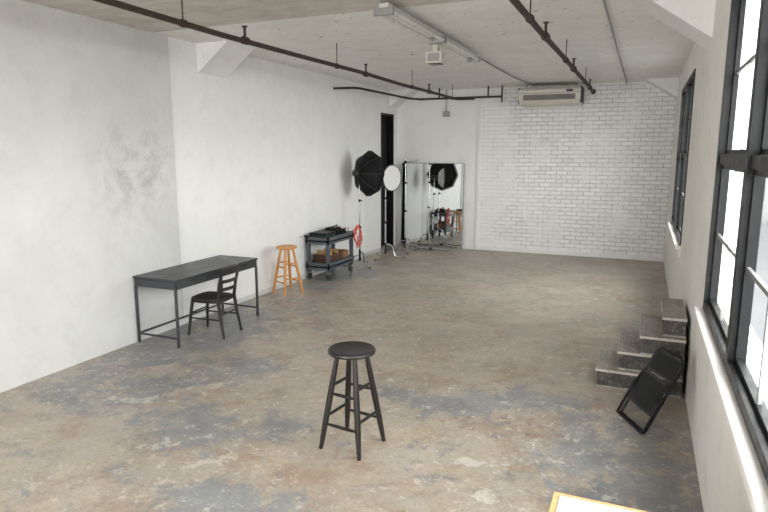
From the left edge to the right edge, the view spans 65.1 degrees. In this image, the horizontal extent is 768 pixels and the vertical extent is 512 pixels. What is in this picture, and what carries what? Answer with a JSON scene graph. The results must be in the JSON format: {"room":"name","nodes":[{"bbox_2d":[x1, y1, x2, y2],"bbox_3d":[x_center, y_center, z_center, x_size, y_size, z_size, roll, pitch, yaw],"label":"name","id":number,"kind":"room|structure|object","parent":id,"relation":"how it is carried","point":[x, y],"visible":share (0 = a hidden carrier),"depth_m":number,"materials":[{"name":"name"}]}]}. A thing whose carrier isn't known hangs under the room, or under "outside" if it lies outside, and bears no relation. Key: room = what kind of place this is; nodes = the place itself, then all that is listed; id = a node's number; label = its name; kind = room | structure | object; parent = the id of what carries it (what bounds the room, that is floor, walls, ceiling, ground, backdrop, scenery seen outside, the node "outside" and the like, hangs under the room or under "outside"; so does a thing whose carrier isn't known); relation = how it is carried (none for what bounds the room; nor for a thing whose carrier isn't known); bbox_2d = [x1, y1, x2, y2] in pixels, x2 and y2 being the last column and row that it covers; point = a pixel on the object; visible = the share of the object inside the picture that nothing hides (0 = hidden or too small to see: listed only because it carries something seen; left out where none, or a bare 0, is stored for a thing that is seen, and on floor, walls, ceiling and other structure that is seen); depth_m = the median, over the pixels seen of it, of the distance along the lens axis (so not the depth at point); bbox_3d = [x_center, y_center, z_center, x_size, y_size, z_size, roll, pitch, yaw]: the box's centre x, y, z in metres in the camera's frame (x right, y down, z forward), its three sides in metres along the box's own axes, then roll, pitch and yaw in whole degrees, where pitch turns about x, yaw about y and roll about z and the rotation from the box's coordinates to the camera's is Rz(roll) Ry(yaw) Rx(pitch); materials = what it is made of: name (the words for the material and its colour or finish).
{"room":"photography studio","nodes":[
{"label":"photography studio","id":0,"kind":"room"},
{"bbox_2d":[0,0,397,392],"bbox_3d":[-3.009,-0.810,7.186,0.280,3.650,16.900,4,11,23],"label":"wall","id":1,"kind":"structure","parent":0,"point":[121,160],"depth_m":7.09,"materials":[{"name":"white paint"}]},
{"bbox_2d":[196,41,254,77],"bbox_3d":[-2.107,-2.629,8.081,0.500,0.370,0.600,4,11,23],"label":"beam","id":2,"kind":"structure","parent":1,"relation":"attached to","point":[220,58],"depth_m":7.95,"materials":[{"name":"white paint"}]},
{"bbox_2d":[184,248,380,322],"bbox_3d":[-1.375,0.355,10.955,0.015,0.070,6.550,4,11,23],"label":"baseboard","id":3,"kind":"structure","parent":1,"relation":"attached to","point":[248,297],"depth_m":9.61,"materials":[{"name":"grey paint"}]},
{"bbox_2d":[381,113,393,249],"bbox_3d":[-0.012,-1.734,14.098,0.200,3.118,0.766,4,11,23],"label":"door","id":4,"kind":"structure","parent":1,"relation":"in","point":[387,120],"depth_m":14.27,"materials":[{"name":"black paint"}]},
{"bbox_2d":[381,88,393,113],"bbox_3d":[-0.035,-3.535,13.796,0.250,0.530,0.770,4,11,23],"label":"trim","id":5,"kind":"structure","parent":1,"relation":"attached to","point":[385,108],"depth_m":13.66,"materials":[{"name":"white paint"}]},
{"bbox_2d":[0,244,703,511],"bbox_3d":[-0.185,1.282,6.236,6.590,0.150,17.150,4,11,23],"label":"floor","id":6,"kind":"structure","parent":0,"point":[483,363],"depth_m":5.40,"materials":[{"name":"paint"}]},
{"bbox_2d":[133,255,258,347],"bbox_3d":[-2.348,0.531,7.765,0.646,0.810,1.610,4,11,23],"label":"desk","id":7,"kind":"object","parent":6,"relation":"on","point":[177,277],"visible":0.93,"depth_m":7.30,"materials":[{"name":"grey metal"}]},
{"bbox_2d":[188,263,242,338],"bbox_3d":[-2.112,0.540,7.541,0.573,0.872,0.429,3,10,18],"label":"dining chair","id":8,"kind":"object","parent":6,"relation":"on","point":[217,297],"visible":1,"depth_m":7.45,"materials":[{"name":"black wood"}]},
{"bbox_2d":[273,245,303,296],"bbox_3d":[-1.553,0.222,9.679,0.369,0.773,0.369,-9,13,-41],"label":"bar stool","id":9,"kind":"object","parent":6,"relation":"on","point":[280,247],"visible":1,"depth_m":9.64,"materials":[{"name":"brown wood"}]},
{"bbox_2d":[303,231,353,279],"bbox_3d":[-1.014,-0.040,11.065,0.460,0.813,1.143,4,11,23],"label":"utility cart","id":10,"kind":"object","parent":6,"relation":"on","point":[320,240],"visible":0.91,"depth_m":10.74,"materials":[{"name":"black paint"}]},
{"bbox_2d":[309,230,335,237],"bbox_3d":[-1.083,-0.372,10.829,0.370,0.123,0.380,4,11,23],"label":"tool case","id":11,"kind":"object","parent":10,"relation":"on","point":[325,233],"visible":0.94,"depth_m":10.74,"materials":[{"name":"black paint"}]},
{"bbox_2d":[313,248,342,262],"bbox_3d":[-1.024,-0.003,11.055,0.355,0.238,0.500,4,11,23],"label":"wooden crate","id":12,"kind":"object","parent":10,"relation":"on","point":[335,254],"visible":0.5,"depth_m":10.90,"materials":[{"name":"brown wood"}]},
{"bbox_2d":[324,224,344,234],"bbox_3d":[-0.950,-0.480,11.206,0.310,0.207,0.340,4,11,23],"label":"equipment bag","id":13,"kind":"object","parent":10,"relation":"on","point":[338,230],"visible":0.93,"depth_m":11.13,"materials":[{"name":"black fabric"}]},
{"bbox_2d":[340,249,348,257],"bbox_3d":[-0.851,-0.033,11.427,0.280,0.170,0.242,4,11,23],"label":"cardboard box","id":14,"kind":"object","parent":10,"relation":"on","point":[345,251],"visible":0.28,"depth_m":11.37,"materials":[{"name":"brown cardboard"}]},
{"bbox_2d":[352,224,361,247],"bbox_3d":[-0.519,-0.380,11.484,0.130,0.468,0.300,4,11,23],"label":"extension cord","id":15,"kind":"object","parent":10,"relation":"attached to","point":[359,228],"visible":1,"depth_m":11.45,"materials":[{"name":"red rubber"}]},
{"bbox_2d":[319,341,385,460],"bbox_3d":[-0.244,1.086,4.633,0.383,0.788,0.383,6,11,31],"label":"bar stool","id":16,"kind":"object","parent":6,"relation":"on","point":[348,351],"visible":1,"depth_m":4.58,"materials":[{"name":"black wood"}]},
{"bbox_2d":[344,150,384,267],"bbox_3d":[-0.334,-0.941,11.956,0.858,2.285,0.633,4,11,23],"label":"octagonal softbox","id":17,"kind":"object","parent":6,"relation":"on","point":[368,173],"visible":0.81,"depth_m":11.65,"materials":[{"name":"black fabric"}]},
{"bbox_2d":[375,165,404,260],"bbox_3d":[0.038,-0.926,12.721,0.716,1.994,0.685,4,11,23],"label":"light","id":18,"kind":"object","parent":6,"relation":"on","point":[392,177],"visible":0.95,"depth_m":12.50,"materials":[{"name":"white fabric"}]},
{"bbox_2d":[387,159,419,254],"bbox_3d":[0.564,-1.136,13.626,0.664,2.100,0.761,-7,12,-36],"label":"stand","id":19,"kind":"object","parent":6,"relation":"on","point":[405,161],"visible":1,"depth_m":13.61,"materials":[{"name":"silver metal"}]},
{"bbox_2d":[408,246,449,250],"bbox_3d":[1.043,-0.175,13.970,1.041,0.081,0.384,3,10,19],"label":"stand","id":20,"kind":"object","parent":6,"relation":"on","point":[416,247],"visible":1,"depth_m":13.92,"materials":[{"name":"silver metal"}]},
{"bbox_2d":[400,163,464,248],"bbox_3d":[1.129,-1.196,14.267,1.520,2.000,0.107,4,11,21],"label":"wall mirror","id":21,"kind":"object","parent":6,"relation":"on","point":[434,191],"visible":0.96,"depth_m":14.24,"materials":[{"name":"clear glass"}]},
{"bbox_2d":[549,492,647,511],"bbox_3d":[0.793,1.496,1.917,0.670,0.900,1.030,4,11,23],"label":"work table","id":22,"kind":"object","parent":6,"relation":"on","point":[560,502],"visible":1,"depth_m":2.33,"materials":[{"name":"white laminate"}]},
{"bbox_2d":[595,297,687,397],"bbox_3d":[2.578,0.860,6.064,0.763,0.740,0.914,4,11,23],"label":"wooden steps","id":23,"kind":"structure","parent":6,"relation":"on","point":[617,369],"depth_m":5.76,"materials":[{"name":"grey paint"}]},
{"bbox_2d":[616,347,684,434],"bbox_3d":[2.232,1.102,5.032,0.356,0.613,0.452,-1,10,-5],"label":"folding chair","id":24,"kind":"object","parent":6,"relation":"on","point":[648,390],"visible":1,"depth_m":4.99,"materials":[{"name":"black paint"}]},
{"bbox_2d":[22,0,694,90],"bbox_3d":[-0.185,-2.487,5.585,6.590,0.200,17.150,4,11,23],"label":"ceiling","id":25,"kind":"structure","parent":0,"point":[496,31],"depth_m":7.41,"materials":[{"name":"concrete"}]},
{"bbox_2d":[93,0,474,99],"bbox_3d":[-1.372,-2.236,5.688,0.438,0.328,15.722,4,11,23],"label":"pipe","id":26,"kind":"object","parent":25,"relation":"attached to","point":[182,22],"visible":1,"depth_m":6.06,"materials":[{"name":"metal"}]},
{"bbox_2d":[333,85,502,101],"bbox_3d":[0.497,-3.409,12.540,3.841,0.349,1.501,-5,11,-29],"label":"pipe","id":27,"kind":"object","parent":25,"relation":"attached to","point":[334,88],"visible":0.94,"depth_m":12.86,"materials":[{"name":"metal"}]},
{"bbox_2d":[374,3,480,62],"bbox_3d":[0.636,-2.574,7.090,0.200,0.139,3.270,4,11,23],"label":"fluorescent light","id":28,"kind":"object","parent":25,"relation":"attached to","point":[384,9],"visible":1,"depth_m":6.57,"materials":[{"name":"white metal"}]},
{"bbox_2d":[477,56,533,84],"bbox_3d":[2.124,-3.180,10.448,0.122,0.038,4.114,5,11,25],"label":"conduit","id":29,"kind":"object","parent":25,"relation":"attached to","point":[485,61],"visible":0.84,"depth_m":10.34,"materials":[{"name":"metal"}]},
{"bbox_2d":[518,82,583,106],"bbox_3d":[3.463,-3.347,12.477,1.250,0.449,0.622,4,11,23],"label":"air conditioner","id":30,"kind":"object","parent":25,"relation":"attached to","point":[556,96],"visible":1,"depth_m":12.26,"materials":[{"name":"beige plastic"}]},
{"bbox_2d":[509,0,595,93],"bbox_3d":[0.992,-2.062,4.595,0.100,0.299,15.550,4,11,23],"label":"pipe","id":31,"kind":"object","parent":25,"relation":"attached to","point":[545,36],"visible":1,"depth_m":6.06,"materials":[{"name":"metal"}]},
{"bbox_2d":[603,0,626,83],"bbox_3d":[3.427,-2.915,8.771,0.024,0.024,7.700,4,11,23],"label":"conduit","id":32,"kind":"object","parent":25,"relation":"attached to","point":[604,1],"visible":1,"depth_m":7.12,"materials":[{"name":"metal"}]},
{"bbox_2d":[426,44,445,65],"bbox_3d":[0.672,-2.621,7.796,0.210,0.287,0.208,4,11,23],"label":"ceiling speaker","id":33,"kind":"object","parent":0,"point":[436,57],"depth_m":7.73},
{"bbox_2d":[397,82,675,256],"bbox_3d":[3.233,-1.893,13.459,6.240,3.650,0.280,4,11,23],"label":"wall","id":34,"kind":"structure","parent":0,"point":[594,176],"depth_m":13.15,"materials":[{"name":"white brick"}]},
{"bbox_2d":[389,89,418,107],"bbox_3d":[0.476,-3.644,13.958,0.550,0.370,0.500,4,11,23],"label":"trim","id":35,"kind":"structure","parent":34,"relation":"attached to","point":[395,102],"depth_m":13.81,"materials":[{"name":"white paint"}]},
{"bbox_2d":[443,90,449,116],"bbox_3d":[1.434,-3.500,13.804,0.150,0.599,0.070,4,11,23],"label":"junction box","id":36,"kind":"object","parent":34,"relation":"attached to","point":[446,113],"visible":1,"depth_m":13.81,"materials":[{"name":"metal"}]},
{"bbox_2d":[476,245,663,261],"bbox_3d":[3.984,-0.065,13.299,3.990,0.100,0.050,4,11,23],"label":"baseboard","id":37,"kind":"structure","parent":34,"relation":"attached to","point":[489,248],"depth_m":13.21,"materials":[{"name":"white paint"}]},
{"bbox_2d":[646,77,678,98],"bbox_3d":[5.448,-3.277,11.832,0.590,0.370,0.550,4,11,23],"label":"beam","id":38,"kind":"structure","parent":34,"relation":"attached to","point":[670,86],"depth_m":11.55,"materials":[{"name":"white paint"}]},
{"bbox_2d":[663,0,767,511],"bbox_3d":[2.663,-0.373,4.657,0.250,3.650,16.650,4,11,23],"label":"wall","id":39,"kind":"structure","parent":0,"point":[721,482],"depth_m":4.76,"materials":[{"name":"white paint"}]},
{"bbox_2d":[667,222,680,257],"bbox_3d":[4.318,-0.280,8.977,0.090,0.155,2.970,4,11,23],"label":"trim","id":40,"kind":"structure","parent":39,"relation":"attached to","point":[677,246],"depth_m":8.21,"materials":[{"name":"white paint"}]},
{"bbox_2d":[671,68,695,244],"bbox_3d":[4.370,-1.426,8.756,0.087,2.170,2.850,4,11,23],"label":"window","id":41,"kind":"structure","parent":39,"relation":"in","point":[688,90],"depth_m":8.75,"materials":[{"name":"black paint"}]},
{"bbox_2d":[652,0,715,48],"bbox_3d":[2.896,-2.250,5.887,0.530,0.370,0.650,4,11,23],"label":"beam","id":42,"kind":"structure","parent":39,"relation":"attached to","point":[694,19],"depth_m":5.59,"materials":[{"name":"white paint"}]},
{"bbox_2d":[693,306,767,511],"bbox_3d":[1.570,0.812,2.659,0.090,0.155,4.420,4,11,23],"label":"trim","id":43,"kind":"structure","parent":39,"relation":"attached to","point":[756,485],"depth_m":2.62,"materials":[{"name":"white paint"}]},
{"bbox_2d":[703,0,767,484],"bbox_3d":[1.622,-0.409,2.426,0.087,2.320,4.300,4,11,23],"label":"window","id":44,"kind":"structure","parent":39,"relation":"in","point":[731,339],"depth_m":3.15,"materials":[{"name":"black paint"}]},
{"label":"outside","id":45,"kind":"structure","parent":0,"visible":0},
{"bbox_2d":[750,222,767,344],"bbox_3d":[47.639,0.473,34.566,59.200,0.200,180.000,4,11,23],"label":"street","id":46,"kind":"structure","parent":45,"point":[759,306],"depth_m":26.99,"materials":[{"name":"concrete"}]},
{"bbox_2d":[761,178,767,225],"bbox_3d":[47.364,-16.336,68.107,12.400,21.490,94.200,4,11,23],"label":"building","id":47,"kind":"structure","parent":46,"relation":"on","point":[764,220],"depth_m":53.00,"materials":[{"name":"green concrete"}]}
]}

